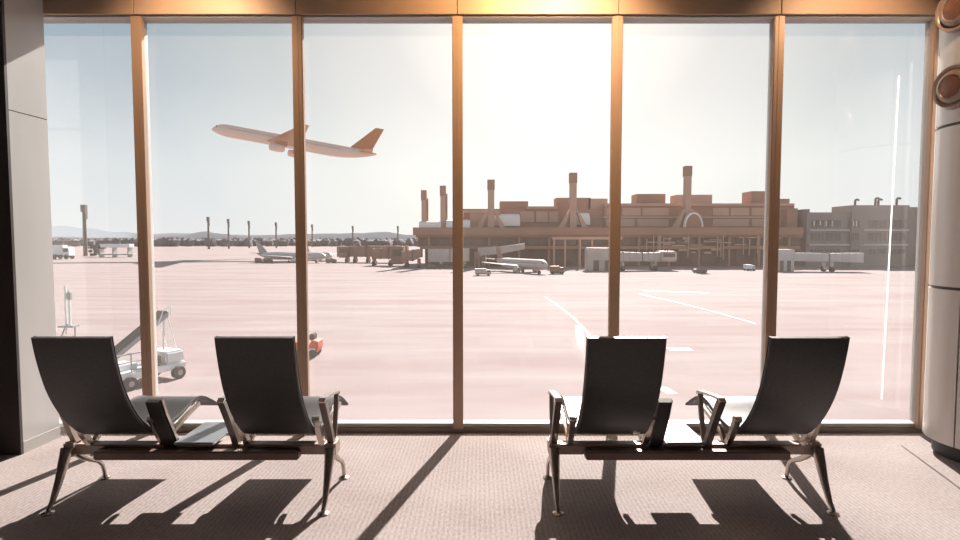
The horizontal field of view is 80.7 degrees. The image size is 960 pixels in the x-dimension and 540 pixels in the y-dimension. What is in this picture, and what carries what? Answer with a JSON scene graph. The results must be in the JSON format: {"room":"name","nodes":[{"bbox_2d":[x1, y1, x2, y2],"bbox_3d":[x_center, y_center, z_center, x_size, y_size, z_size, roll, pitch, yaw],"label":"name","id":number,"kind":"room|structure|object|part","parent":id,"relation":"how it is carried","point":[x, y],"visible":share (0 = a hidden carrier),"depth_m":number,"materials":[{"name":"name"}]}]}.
{"room":"airport terminal","nodes":[
{"label":"airport terminal","id":0,"kind":"room"},
{"bbox_2d":[0,0,59,454],"bbox_3d":[-4.755,-0.586,4.435,2.470,4.000,0.390,0,3,0],"label":"wall","id":1,"kind":"structure","parent":0,"point":[27,300],"depth_m":4.38,"materials":[{"name":"white paint"}]},
{"bbox_3d":[-4.760,-0.576,4.253,2.460,4.000,0.024,0,3,0],"label":"panel","id":2,"kind":"part","parent":1,"relation":"part of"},
{"bbox_2d":[23,427,60,452],"bbox_3d":[-3.530,1.365,4.552,0.015,0.090,0.364,0,3,2],"label":"baseboard","id":3,"kind":"structure","parent":1,"relation":"attached to","point":[28,445],"depth_m":4.54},
{"bbox_2d":[43,16,129,426],"bbox_3d":[-3.463,-0.370,4.796,1.274,3.448,0.142,0,3,0],"label":"window","id":4,"kind":"structure","parent":1,"relation":"in","point":[46,19],"depth_m":4.70,"materials":[{"name":"clear glass"}]},
{"bbox_2d":[130,15,154,395],"bbox_3d":[-2.825,-0.366,4.743,0.086,3.447,0.058,0,3,0],"label":"window mullion","id":5,"kind":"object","parent":1,"relation":"attached to","point":[136,22],"depth_m":4.71,"materials":[{"name":"brown metal"}]},
{"bbox_2d":[141,16,291,426],"bbox_3d":[-2.163,-0.370,4.796,1.321,3.448,0.142,0,3,0],"label":"window","id":6,"kind":"structure","parent":1,"relation":"in","point":[147,19],"depth_m":4.77,"materials":[{"name":"clear glass"}]},
{"bbox_2d":[292,15,309,395],"bbox_3d":[-1.502,-0.366,4.743,0.086,3.447,0.058,0,3,0],"label":"window mullion","id":7,"kind":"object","parent":1,"relation":"attached to","point":[298,69],"depth_m":4.71,"materials":[{"name":"brown metal"}]},
{"bbox_2d":[302,16,452,426],"bbox_3d":[-0.844,-0.370,4.796,1.314,3.448,0.142,0,3,0],"label":"window","id":8,"kind":"structure","parent":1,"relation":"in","point":[307,19],"depth_m":4.75,"materials":[{"name":"clear glass"}]},
{"bbox_2d":[452,15,462,428],"bbox_3d":[-0.186,-0.366,4.743,0.086,3.447,0.058,0,3,0],"label":"trim","id":9,"kind":"structure","parent":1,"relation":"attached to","point":[457,20],"depth_m":4.71,"materials":[{"name":"brown metal"}]},
{"bbox_2d":[60,427,922,432],"bbox_3d":[0.125,1.372,4.906,8.450,0.040,0.148,0,3,0],"label":"trim","id":10,"kind":"structure","parent":1,"relation":"attached to","point":[62,429],"depth_m":4.83,"materials":[{"name":"brown metal"}]},
{"bbox_2d":[43,0,939,15],"bbox_3d":[0.125,-2.353,4.812,8.450,0.510,0.440,0,3,0],"label":"window frame","id":11,"kind":"structure","parent":1,"relation":"attached to","point":[50,7],"depth_m":4.60,"materials":[{"name":"brown metal"}]},
{"bbox_2d":[463,16,612,426],"bbox_3d":[0.473,-0.370,4.796,1.316,3.448,0.142,0,3,0],"label":"window","id":12,"kind":"structure","parent":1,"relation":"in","point":[466,19],"depth_m":4.75,"materials":[{"name":"clear glass"}]},
{"bbox_2d":[608,15,622,335],"bbox_3d":[1.132,-0.366,4.743,0.086,3.447,0.058,0,3,0],"label":"trim","id":13,"kind":"structure","parent":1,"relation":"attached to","point":[617,20],"depth_m":4.70,"materials":[{"name":"brown metal"}]},
{"bbox_2d":[623,16,773,426],"bbox_3d":[1.795,-0.370,4.796,1.324,3.448,0.142,0,3,0],"label":"window","id":14,"kind":"structure","parent":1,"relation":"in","point":[626,19],"depth_m":4.75,"materials":[{"name":"clear glass"}]},
{"bbox_2d":[762,15,784,373],"bbox_3d":[2.458,-0.366,4.743,0.086,3.447,0.058,0,3,0],"label":"trim","id":15,"kind":"structure","parent":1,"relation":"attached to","point":[778,22],"depth_m":4.70,"materials":[{"name":"brown metal"}]},
{"bbox_2d":[785,16,934,426],"bbox_3d":[3.116,-0.370,4.796,1.315,3.448,0.142,0,3,0],"label":"window","id":16,"kind":"structure","parent":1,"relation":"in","point":[926,20],"depth_m":4.81,"materials":[{"name":"clear glass"}]},
{"bbox_2d":[914,18,938,428],"bbox_3d":[3.775,-0.366,4.743,0.086,3.447,0.058,0,3,0],"label":"trim","id":17,"kind":"structure","parent":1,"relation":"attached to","point":[934,33],"depth_m":4.73,"materials":[{"name":"brown metal"}]},
{"bbox_2d":[0,433,959,539],"bbox_3d":[-0.200,1.800,0.056,11.600,0.300,9.920,0,3,0],"label":"floor","id":18,"kind":"structure","parent":0,"point":[399,486],"depth_m":3.68,"materials":[{"name":"carpet"}]},
{"bbox_2d":[31,336,348,516],"bbox_3d":[-1.775,0.892,3.758,1.732,1.119,1.266,0,3,0],"label":"seating","id":19,"kind":"object","parent":18,"relation":"on","point":[81,377],"visible":1,"depth_m":3.35,"materials":[{"name":"black leather"}]},
{"bbox_3d":[-2.605,1.285,3.495,0.068,0.343,0.219,0,3,0],"label":"leg","id":20,"kind":"part","parent":19,"relation":"part of","materials":[{"name":"metal"}]},
{"bbox_3d":[-2.605,1.287,3.768,0.048,0.306,0.320,0,3,0],"label":"leg","id":21,"kind":"part","parent":19,"relation":"part of","materials":[{"name":"metal"}]},
{"bbox_3d":[-2.488,1.029,3.833,0.028,0.161,0.420,0,3,0],"label":"seat arm","id":22,"kind":"part","parent":19,"relation":"part of","materials":[{"name":"metal"}]},
{"bbox_3d":[-2.250,0.710,3.747,0.436,0.752,1.262,0,3,0],"label":"seat","id":23,"kind":"part","parent":19,"relation":"part of","materials":[{"name":"leather"}]},
{"bbox_3d":[-1.965,0.952,3.492,0.078,0.352,0.208,0,3,0],"label":"panel","id":24,"kind":"part","parent":19,"relation":"part of","materials":[{"name":"black metal"}]},
{"bbox_3d":[-1.960,0.951,3.511,0.092,0.359,0.206,0,3,0],"label":"arm panel","id":25,"kind":"part","parent":19,"relation":"part of","materials":[{"name":"metal"}]},
{"bbox_3d":[-2.012,1.029,3.833,0.028,0.161,0.420,0,3,0],"label":"seat arm","id":26,"kind":"part","parent":19,"relation":"part of","materials":[{"name":"metal"}]},
{"bbox_2d":[93,448,300,459],"bbox_3d":[-1.775,1.159,3.555,1.280,0.056,0.068,0,3,0],"label":"beam","id":27,"kind":"structure","parent":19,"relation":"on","point":[100,453],"depth_m":3.53,"materials":[{"name":"black metal"}]},
{"bbox_3d":[-1.550,0.947,3.559,0.040,0.360,0.351,0,3,0],"label":"armrest","id":28,"kind":"part","parent":19,"relation":"part of","materials":[{"name":"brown metal"}]},
{"bbox_3d":[-1.481,1.029,3.833,0.028,0.161,0.420,0,3,0],"label":"seat arm","id":29,"kind":"part","parent":19,"relation":"part of","materials":[{"name":"metal"}]},
{"bbox_3d":[-1.243,0.710,3.747,0.436,0.752,1.262,0,3,0],"label":"seat","id":30,"kind":"part","parent":19,"relation":"part of","materials":[{"name":"leather"}]},
{"bbox_3d":[-0.945,1.285,3.495,0.068,0.343,0.219,0,3,0],"label":"leg","id":31,"kind":"part","parent":19,"relation":"part of","materials":[{"name":"metal"}]},
{"bbox_3d":[-0.945,0.947,3.559,0.040,0.360,0.351,0,3,0],"label":"armrest","id":32,"kind":"part","parent":19,"relation":"part of","materials":[{"name":"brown metal"}]},
{"bbox_3d":[-1.005,1.029,3.833,0.028,0.161,0.420,0,3,0],"label":"seat arm","id":33,"kind":"part","parent":19,"relation":"part of","materials":[{"name":"metal"}]},
{"bbox_3d":[-0.945,1.287,3.768,0.048,0.306,0.320,0,3,0],"label":"leg","id":34,"kind":"part","parent":19,"relation":"part of","materials":[{"name":"metal"}]},
{"bbox_2d":[543,336,849,516],"bbox_3d":[1.300,0.892,3.758,1.732,1.119,1.266,0,3,0],"label":"seating","id":35,"kind":"object","parent":18,"relation":"on","point":[802,375],"visible":1,"depth_m":3.35,"materials":[{"name":"black leather"}]},
{"bbox_3d":[0.470,1.287,3.768,0.048,0.306,0.320,0,3,0],"label":"leg","id":36,"kind":"part","parent":35,"relation":"part of","materials":[{"name":"metal"}]},
{"bbox_3d":[0.470,1.285,3.495,0.068,0.343,0.219,0,3,0],"label":"leg","id":37,"kind":"part","parent":35,"relation":"part of","materials":[{"name":"metal"}]},
{"bbox_3d":[0.470,0.947,3.559,0.040,0.360,0.351,0,3,0],"label":"armrest","id":38,"kind":"part","parent":35,"relation":"part of","materials":[{"name":"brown metal"}]},
{"bbox_3d":[0.571,1.029,3.833,0.028,0.161,0.420,0,3,0],"label":"seat arm","id":39,"kind":"part","parent":35,"relation":"part of","materials":[{"name":"metal"}]},
{"bbox_3d":[0.809,0.710,3.747,0.436,0.752,1.262,0,3,0],"label":"seat","id":40,"kind":"part","parent":35,"relation":"part of","materials":[{"name":"leather"}]},
{"bbox_3d":[1.110,0.952,3.492,0.078,0.352,0.208,0,3,0],"label":"panel","id":41,"kind":"part","parent":35,"relation":"part of","materials":[{"name":"black metal"}]},
{"bbox_3d":[1.115,0.951,3.511,0.092,0.359,0.206,0,3,0],"label":"arm panel","id":42,"kind":"part","parent":35,"relation":"part of","materials":[{"name":"metal"}]},
{"bbox_2d":[584,448,790,459],"bbox_3d":[1.300,1.159,3.555,1.280,0.056,0.068,0,3,0],"label":"beam","id":43,"kind":"structure","parent":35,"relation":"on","point":[589,453],"depth_m":3.53,"materials":[{"name":"black metal"}]},
{"bbox_3d":[1.450,0.947,3.559,0.040,0.360,0.351,0,3,0],"label":"armrest","id":44,"kind":"part","parent":35,"relation":"part of","materials":[{"name":"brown metal"}]},
{"bbox_3d":[1.578,1.029,3.833,0.028,0.161,0.420,0,3,0],"label":"seat arm","id":45,"kind":"part","parent":35,"relation":"part of","materials":[{"name":"metal"}]},
{"bbox_3d":[1.816,0.710,3.747,0.436,0.752,1.262,0,3,0],"label":"seat","id":46,"kind":"part","parent":35,"relation":"part of","materials":[{"name":"leather"}]},
{"bbox_3d":[2.054,1.029,3.833,0.028,0.161,0.420,0,3,0],"label":"seat arm","id":47,"kind":"part","parent":35,"relation":"part of","materials":[{"name":"metal"}]},
{"bbox_3d":[2.130,1.287,3.768,0.048,0.306,0.320,0,3,0],"label":"leg","id":48,"kind":"part","parent":35,"relation":"part of","materials":[{"name":"metal"}]},
{"bbox_3d":[2.130,1.285,3.495,0.068,0.343,0.219,0,3,0],"label":"leg","id":49,"kind":"part","parent":35,"relation":"part of","materials":[{"name":"metal"}]},
{"bbox_2d":[922,28,959,462],"bbox_3d":[3.895,-0.573,4.196,0.839,4.000,0.839,0,3,0],"label":"round column","id":50,"kind":"structure","parent":18,"relation":"on","point":[941,405],"depth_m":4.23,"materials":[{"name":"white paint"}]},
{"bbox_2d":[932,63,959,109],"bbox_3d":[3.482,-1.340,4.127,0.143,0.332,0.332,-1,3,-11],"label":"air nozzle","id":51,"kind":"object","parent":50,"relation":"attached to","point":[946,87],"visible":1,"depth_m":4.13,"materials":[{"name":"brown metal"}]},
{"bbox_2d":[940,75,959,97],"bbox_3d":[3.432,-1.339,4.118,0.043,0.158,0.158,-1,3,-10],"label":"outlet","id":52,"kind":"object","parent":51,"relation":"attached to","point":[949,84],"depth_m":4.11,"materials":[{"name":"brown metal"}]},
{"bbox_2d":[935,0,959,32],"bbox_3d":[3.482,-1.894,4.097,0.143,0.332,0.332,-1,3,-11],"label":"air nozzle","id":53,"kind":"object","parent":50,"relation":"attached to","point":[947,14],"visible":1,"depth_m":4.12,"materials":[{"name":"brown metal"}]},
{"bbox_2d":[943,0,959,19],"bbox_3d":[3.432,-1.893,4.089,0.043,0.158,0.158,-1,3,-10],"label":"outlet","id":54,"kind":"object","parent":53,"relation":"attached to","point":[951,8],"depth_m":4.09,"materials":[{"name":"brown metal"}]},
{"label":"outside","id":55,"kind":"structure","parent":0,"visible":0},
{"bbox_2d":[212,124,383,157],"bbox_3d":[-68.214,-50.268,210.526,63.240,15.775,60.140,10,5,-1],"label":"airliner","id":56,"kind":"object","parent":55,"point":[277,142],"visible":0.91,"depth_m":208.88,"materials":[{"name":"metal"}]},
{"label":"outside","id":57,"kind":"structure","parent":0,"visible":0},
{"bbox_2d":[53,245,914,419],"bbox_3d":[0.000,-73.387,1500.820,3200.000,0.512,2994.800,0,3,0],"label":"apron","id":58,"kind":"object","parent":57,"point":[386,332],"visible":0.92,"depth_m":42.52,"materials":[{"name":"concrete"}]},
{"bbox_2d":[52,245,74,258],"bbox_3d":[-132.771,-5.732,179.843,5.731,4.438,2.859,0,3,0],"label":"truck","id":59,"kind":"object","parent":58,"relation":"on","point":[60,251],"visible":0.88,"depth_m":178.58,"materials":[{"name":"white paint"}]},
{"bbox_2d":[58,285,79,335],"bbox_3d":[-26.027,2.571,35.687,0.966,3.219,0.600,0,3,0],"label":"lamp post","id":60,"kind":"object","parent":58,"relation":"on","point":[67,296],"visible":1,"depth_m":35.63,"materials":[{"name":"grey metal"}]},
{"bbox_3d":[-26.164,2.511,35.683,0.120,3.100,0.114,0,3,0],"label":"post","id":61,"kind":"part","parent":60,"relation":"part of","materials":[{"name":"grey metal"}]},
{"bbox_3d":[-26.027,3.773,35.750,0.966,0.810,0.600,0,3,0],"label":"frame","id":62,"kind":"part","parent":60,"relation":"part of","materials":[{"name":"grey metal"}]},
{"bbox_2d":[80,205,87,255],"bbox_3d":[-149.087,-14.913,213.130,1.659,19.283,1.531,0,3,0],"label":"mast","id":63,"kind":"object","parent":58,"relation":"on","point":[83,208],"visible":0.91,"depth_m":212.74,"materials":[{"name":"metal"}]},
{"bbox_2d":[88,244,99,255],"bbox_3d":[-140.238,-7.330,206.010,4.308,4.683,3.786,0,3,0],"label":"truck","id":64,"kind":"object","parent":58,"relation":"on","point":[94,247],"visible":0.91,"depth_m":205.04,"materials":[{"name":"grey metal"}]},
{"bbox_2d":[98,244,136,256],"bbox_3d":[-128.907,-6.929,200.971,12.277,4.626,3.000,0,3,0],"label":"trailer","id":65,"kind":"object","parent":58,"relation":"on","point":[101,247],"visible":0.94,"depth_m":199.75,"materials":[{"name":"white paint"}]},
{"bbox_3d":[-134.512,-6.325,201.003,0.356,3.416,2.400,0,3,0],"label":"post","id":66,"kind":"part","parent":65,"relation":"part of","materials":[{"name":"grey metal"}]},
{"bbox_3d":[-129.886,-6.325,201.003,0.356,3.416,2.400,0,3,0],"label":"post","id":67,"kind":"part","parent":65,"relation":"part of","materials":[{"name":"grey metal"}]},
{"bbox_3d":[-124.548,-6.325,201.003,0.356,3.416,2.400,0,3,0],"label":"post","id":68,"kind":"part","parent":65,"relation":"part of","materials":[{"name":"grey metal"}]},
{"bbox_2d":[115,305,185,390],"bbox_3d":[-14.393,3.205,23.838,1.760,3.171,3.400,1,3,24],"label":"loader","id":69,"kind":"object","parent":58,"relation":"on","point":[168,359],"visible":0.52,"depth_m":24.04,"materials":[{"name":"white paint"}]},
{"bbox_3d":[-14.115,3.763,22.867,0.060,0.800,1.450,1,3,24],"label":"rail","id":70,"kind":"part","parent":69,"relation":"part of","materials":[{"name":"grey metal"}]},
{"bbox_3d":[-13.915,3.865,23.962,0.500,0.460,0.550,1,3,24],"label":"seat","id":71,"kind":"part","parent":69,"relation":"part of","materials":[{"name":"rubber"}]},
{"bbox_3d":[-14.022,1.943,24.605,0.890,0.731,0.668,1,3,24],"label":"guard rail","id":72,"kind":"part","parent":69,"relation":"part of","materials":[{"name":"grey metal"}]},
{"bbox_2d":[206,217,209,248],"bbox_3d":[-182.112,-24.832,378.959,1.573,21.508,1.452,0,3,0],"label":"mast","id":73,"kind":"object","parent":58,"relation":"on","point":[207,218],"visible":0.86,"depth_m":378.51,"materials":[{"name":"metal"}]},
{"bbox_2d":[227,219,229,248],"bbox_3d":[-176.518,-25.425,396.611,1.417,20.820,1.308,0,3,0],"label":"mast","id":74,"kind":"object","parent":58,"relation":"on","point":[228,220],"visible":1,"depth_m":396.33,"materials":[{"name":"metal"}]},
{"bbox_2d":[52,237,417,246],"bbox_3d":[-304.077,-29.780,609.469,654.110,12.344,188.806,0,3,0],"label":"trees","id":75,"kind":"object","parent":58,"relation":"on","point":[163,242],"visible":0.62,"depth_m":538.89,"materials":[{"name":"green plant"}]},
{"bbox_2d":[247,221,249,247],"bbox_3d":[-174.255,-26.803,426.380,1.474,20.415,1.361,0,3,0],"label":"mast","id":76,"kind":"object","parent":58,"relation":"on","point":[248,222],"visible":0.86,"depth_m":425.98,"materials":[{"name":"metal"}]},
{"bbox_2d":[255,258,263,262],"bbox_3d":[-58.129,-2.524,148.685,1.841,1.362,1.680,0,3,0],"label":"cart","id":77,"kind":"object","parent":58,"relation":"on","point":[257,260],"visible":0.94,"depth_m":147.97,"materials":[{"name":"metal"}]},
{"bbox_2d":[263,258,272,262],"bbox_3d":[-55.762,-2.498,148.687,1.973,1.310,1.680,0,3,0],"label":"cart","id":78,"kind":"object","parent":58,"relation":"on","point":[266,260],"visible":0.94,"depth_m":148.01,"materials":[{"name":"metal"}]},
{"bbox_2d":[275,222,276,247],"bbox_3d":[-153.840,-26.237,426.410,1.474,19.281,1.361,0,3,0],"label":"mast","id":79,"kind":"object","parent":58,"relation":"on","point":[275,222],"visible":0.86,"depth_m":425.98,"materials":[{"name":"metal"}]},
{"bbox_2d":[255,242,325,262],"bbox_3d":[-51.020,-4.823,151.921,21.420,5.608,16.800,1,3,14],"label":"airliner","id":80,"kind":"object","parent":58,"relation":"on","point":[291,256],"visible":0.73,"depth_m":151.19,"materials":[{"name":"metal"}]},
{"bbox_2d":[295,332,322,357],"bbox_3d":[-9.023,3.897,29.589,1.370,1.180,1.040,0,3,0],"label":"tug","id":81,"kind":"object","parent":58,"relation":"on","point":[316,343],"visible":0.6,"depth_m":29.16,"materials":[{"name":"orange paint"}]},
{"bbox_3d":[-8.728,3.477,29.567,0.260,0.340,0.600,0,3,0],"label":"seat","id":82,"kind":"part","parent":81,"relation":"part of","materials":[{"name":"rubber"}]},
{"bbox_2d":[311,224,312,246],"bbox_3d":[-144.707,-29.553,487.335,1.544,19.442,1.426,0,3,0],"label":"mast","id":83,"kind":"object","parent":58,"relation":"on","point":[311,224],"visible":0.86,"depth_m":486.85,"materials":[{"name":"metal"}]},
{"bbox_2d":[307,245,336,260],"bbox_3d":[-47.923,-5.405,166.829,15.200,5.190,19.380,-2,4,-38],"label":"airliner","id":84,"kind":"object","parent":58,"relation":"on","point":[328,254],"visible":0.26,"depth_m":160.62,"materials":[{"name":"metal"}]},
{"bbox_2d":[325,258,336,262],"bbox_3d":[-39.191,-2.432,148.690,2.630,1.179,1.680,0,3,0],"label":"car","id":85,"kind":"object","parent":58,"relation":"on","point":[327,260],"visible":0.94,"depth_m":148.01,"materials":[{"name":"metal"}]},
{"bbox_2d":[352,226,353,245],"bbox_3d":[-109.711,-28.906,487.370,1.545,18.146,1.426,0,3,0],"label":"mast","id":86,"kind":"object","parent":58,"relation":"on","point":[352,226],"visible":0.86,"depth_m":486.85,"materials":[{"name":"metal"}]},
{"bbox_2d":[337,245,408,262],"bbox_3d":[-29.071,-4.343,152.985,20.071,4.550,9.160,0,3,0],"label":"bridge","id":87,"kind":"structure","parent":58,"relation":"on","point":[345,252],"depth_m":152.00,"materials":[{"name":"metal"}]},
{"bbox_2d":[372,246,404,265],"bbox_3d":[-21.611,-3.351,133.380,7.850,4.648,6.860,0,3,0],"label":"bridge","id":88,"kind":"structure","parent":58,"relation":"on","point":[393,253],"depth_m":132.32,"materials":[{"name":"metal"}]},
{"bbox_2d":[397,226,398,245],"bbox_3d":[-70.827,-28.906,487.370,1.544,18.146,1.426,0,3,0],"label":"mast","id":89,"kind":"object","parent":58,"relation":"on","point":[397,226],"visible":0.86,"depth_m":486.96,"materials":[{"name":"metal"}]},
{"bbox_2d":[401,248,422,267],"bbox_3d":[-15.007,-2.661,124.784,4.664,4.182,5.660,0,3,0],"label":"bridge","id":90,"kind":"structure","parent":58,"relation":"on","point":[409,255],"depth_m":122.97,"materials":[{"name":"metal"}]},
{"bbox_2d":[427,264,436,268],"bbox_3d":[-10.189,-0.743,120.062,1.910,0.845,1.680,0,3,0],"label":"car","id":91,"kind":"object","parent":58,"relation":"on","point":[428,265],"visible":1,"depth_m":119.36,"materials":[{"name":"metal"}]},
{"bbox_2d":[428,248,468,267],"bbox_3d":[-6.802,-2.616,122.924,8.983,4.290,5.380,0,3,0],"label":"bridge","id":92,"kind":"structure","parent":58,"relation":"on","point":[434,255],"depth_m":121.75,"materials":[{"name":"metal"}]},
{"bbox_2d":[475,268,490,275],"bbox_3d":[0.511,0.338,96.438,2.727,1.188,1.680,0,3,0],"label":"tractor","id":93,"kind":"object","parent":58,"relation":"on","point":[478,271],"visible":1,"depth_m":95.72,"materials":[{"name":"metal"}]},
{"bbox_2d":[474,243,524,267],"bbox_3d":[4.135,-3.188,123.515,10.861,5.370,6.180,0,3,0],"label":"bridge","id":94,"kind":"structure","parent":58,"relation":"on","point":[478,256],"depth_m":122.79,"materials":[{"name":"metal"}]},
{"bbox_3d":[-0.216,-1.577,123.520,1.296,2.050,0.140,0,3,0],"label":"doorway","id":95,"kind":"part","parent":94,"relation":"part of","materials":[{"name":"grey"}]},
{"bbox_2d":[483,246,547,273],"bbox_3d":[7.419,-2.016,106.190,13.600,4.851,17.340,-2,4,-30],"label":"airliner","id":96,"kind":"object","parent":58,"relation":"on","point":[518,265],"visible":0.99,"depth_m":103.86,"materials":[{"name":"metal"}]},
{"bbox_2d":[549,266,563,273],"bbox_3d":[13.701,-0.003,100.674,2.491,1.417,1.680,0,3,0],"label":"tractor","id":97,"kind":"object","parent":58,"relation":"on","point":[553,269],"visible":1,"depth_m":99.98,"materials":[{"name":"metal"}]},
{"bbox_2d":[552,237,622,268],"bbox_3d":[22.726,-3.660,119.975,14.867,6.687,0.500,0,3,0],"label":"gantry","id":98,"kind":"object","parent":58,"relation":"on","point":[553,238],"visible":0.8,"depth_m":119.69,"materials":[{"name":"metal"}]},
{"bbox_2d":[413,166,803,266],"bbox_3d":[29.804,-13.064,142.508,89.966,23.078,30.000,0,3,0],"label":"terminal building","id":99,"kind":"structure","parent":58,"relation":"on","point":[701,232],"depth_m":131.55,"materials":[{"name":"concrete"}]},
{"bbox_3d":[11.280,-12.775,135.363,3.360,2.520,0.500,0,3,0],"label":"wall panel","id":100,"kind":"part","parent":99,"relation":"part of","materials":[{"name":"concrete"}]},
{"bbox_3d":[14.880,-12.775,135.363,2.880,2.520,0.500,0,3,0],"label":"wall panel","id":101,"kind":"part","parent":99,"relation":"part of","materials":[{"name":"concrete"}]},
{"bbox_3d":[17.640,-12.775,135.363,2.160,2.520,0.500,0,3,0],"label":"wall panel","id":102,"kind":"part","parent":99,"relation":"part of","materials":[{"name":"concrete"}]},
{"bbox_3d":[33.377,-11.259,134.492,6.675,1.788,0.400,0,3,0],"label":"wall panel","id":103,"kind":"part","parent":99,"relation":"part of","materials":[{"name":"concrete"}]},
{"bbox_3d":[36.013,-13.882,134.378,4.293,1.789,0.350,0,3,0],"label":"wall panel","id":104,"kind":"part","parent":99,"relation":"part of","materials":[{"name":"concrete"}]},
{"bbox_3d":[41.125,-11.259,134.492,7.391,1.788,0.400,0,3,0],"label":"wall panel","id":105,"kind":"part","parent":99,"relation":"part of","materials":[{"name":"concrete"}]},
{"bbox_3d":[41.737,-13.882,134.378,6.201,1.789,0.350,0,3,0],"label":"wall panel","id":106,"kind":"part","parent":99,"relation":"part of","materials":[{"name":"concrete"}]},
{"bbox_3d":[57.239,-13.882,134.378,3.816,1.789,0.350,0,3,0],"label":"wall panel","id":107,"kind":"part","parent":99,"relation":"part of","materials":[{"name":"concrete"}]},
{"bbox_3d":[59.602,-11.259,134.492,8.583,1.788,0.400,0,3,0],"label":"wall panel","id":108,"kind":"part","parent":99,"relation":"part of","materials":[{"name":"concrete"}]},
{"bbox_3d":[61.770,-13.882,134.378,4.293,1.789,0.350,0,3,0],"label":"wall panel","id":109,"kind":"part","parent":99,"relation":"part of","materials":[{"name":"concrete"}]},
{"bbox_3d":[66.659,-13.882,134.378,4.054,1.789,0.350,0,3,0],"label":"wall panel","id":110,"kind":"part","parent":99,"relation":"part of","materials":[{"name":"concrete"}]},
{"bbox_3d":[69.257,-11.259,134.492,9.298,1.788,0.400,0,3,0],"label":"wall panel","id":111,"kind":"part","parent":99,"relation":"part of","materials":[{"name":"concrete"}]},
{"bbox_2d":[585,248,676,270],"bbox_3d":[30.080,-2.198,113.143,18.106,4.492,5.800,0,3,0],"label":"bridge","id":112,"kind":"structure","parent":58,"relation":"on","point":[596,259],"depth_m":110.94,"materials":[{"name":"metal"}]},
{"bbox_2d":[692,269,706,272],"bbox_3d":[40.332,0.182,103.734,2.200,0.730,1.680,0,3,0],"label":"car","id":113,"kind":"object","parent":58,"relation":"on","point":[693,270],"visible":1,"depth_m":103.05,"materials":[{"name":"metal"}]},
{"bbox_2d":[743,264,754,270],"bbox_3d":[53.456,-0.497,112.200,1.785,1.185,1.680,0,3,0],"label":"van","id":114,"kind":"object","parent":58,"relation":"on","point":[747,267],"visible":1,"depth_m":111.53,"materials":[{"name":"white paint"}]},
{"bbox_2d":[778,249,863,271],"bbox_3d":[64.590,-1.847,108.955,15.445,4.234,5.400,0,3,0],"label":"bridge","id":115,"kind":"structure","parent":58,"relation":"on","point":[786,258],"depth_m":108.08,"materials":[{"name":"metal"}]},
{"bbox_2d":[796,197,917,265],"bbox_3d":[92.726,-9.497,141.746,35.434,16.035,25.900,0,3,0],"label":"annex building","id":116,"kind":"structure","parent":58,"relation":"on","point":[865,229],"depth_m":129.51,"materials":[{"name":"concrete"}]},
{"bbox_3d":[81.083,-10.560,128.946,9.848,1.326,0.150,0,3,0],"label":"railing","id":117,"kind":"part","parent":116,"relation":"part of","materials":[{"name":"grey metal"}]},
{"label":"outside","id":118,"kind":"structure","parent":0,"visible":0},
{"bbox_2d":[52,226,265,237],"bbox_3d":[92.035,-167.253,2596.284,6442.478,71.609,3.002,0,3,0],"label":"hill","id":119,"kind":"structure","parent":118,"point":[57,231],"depth_m":2594.86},
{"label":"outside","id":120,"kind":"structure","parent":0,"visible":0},
{"bbox_2d":[52,231,415,238],"bbox_3d":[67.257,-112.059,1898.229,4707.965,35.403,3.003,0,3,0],"label":"ridge","id":121,"kind":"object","parent":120,"point":[381,235],"visible":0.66,"depth_m":1896.59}
]}

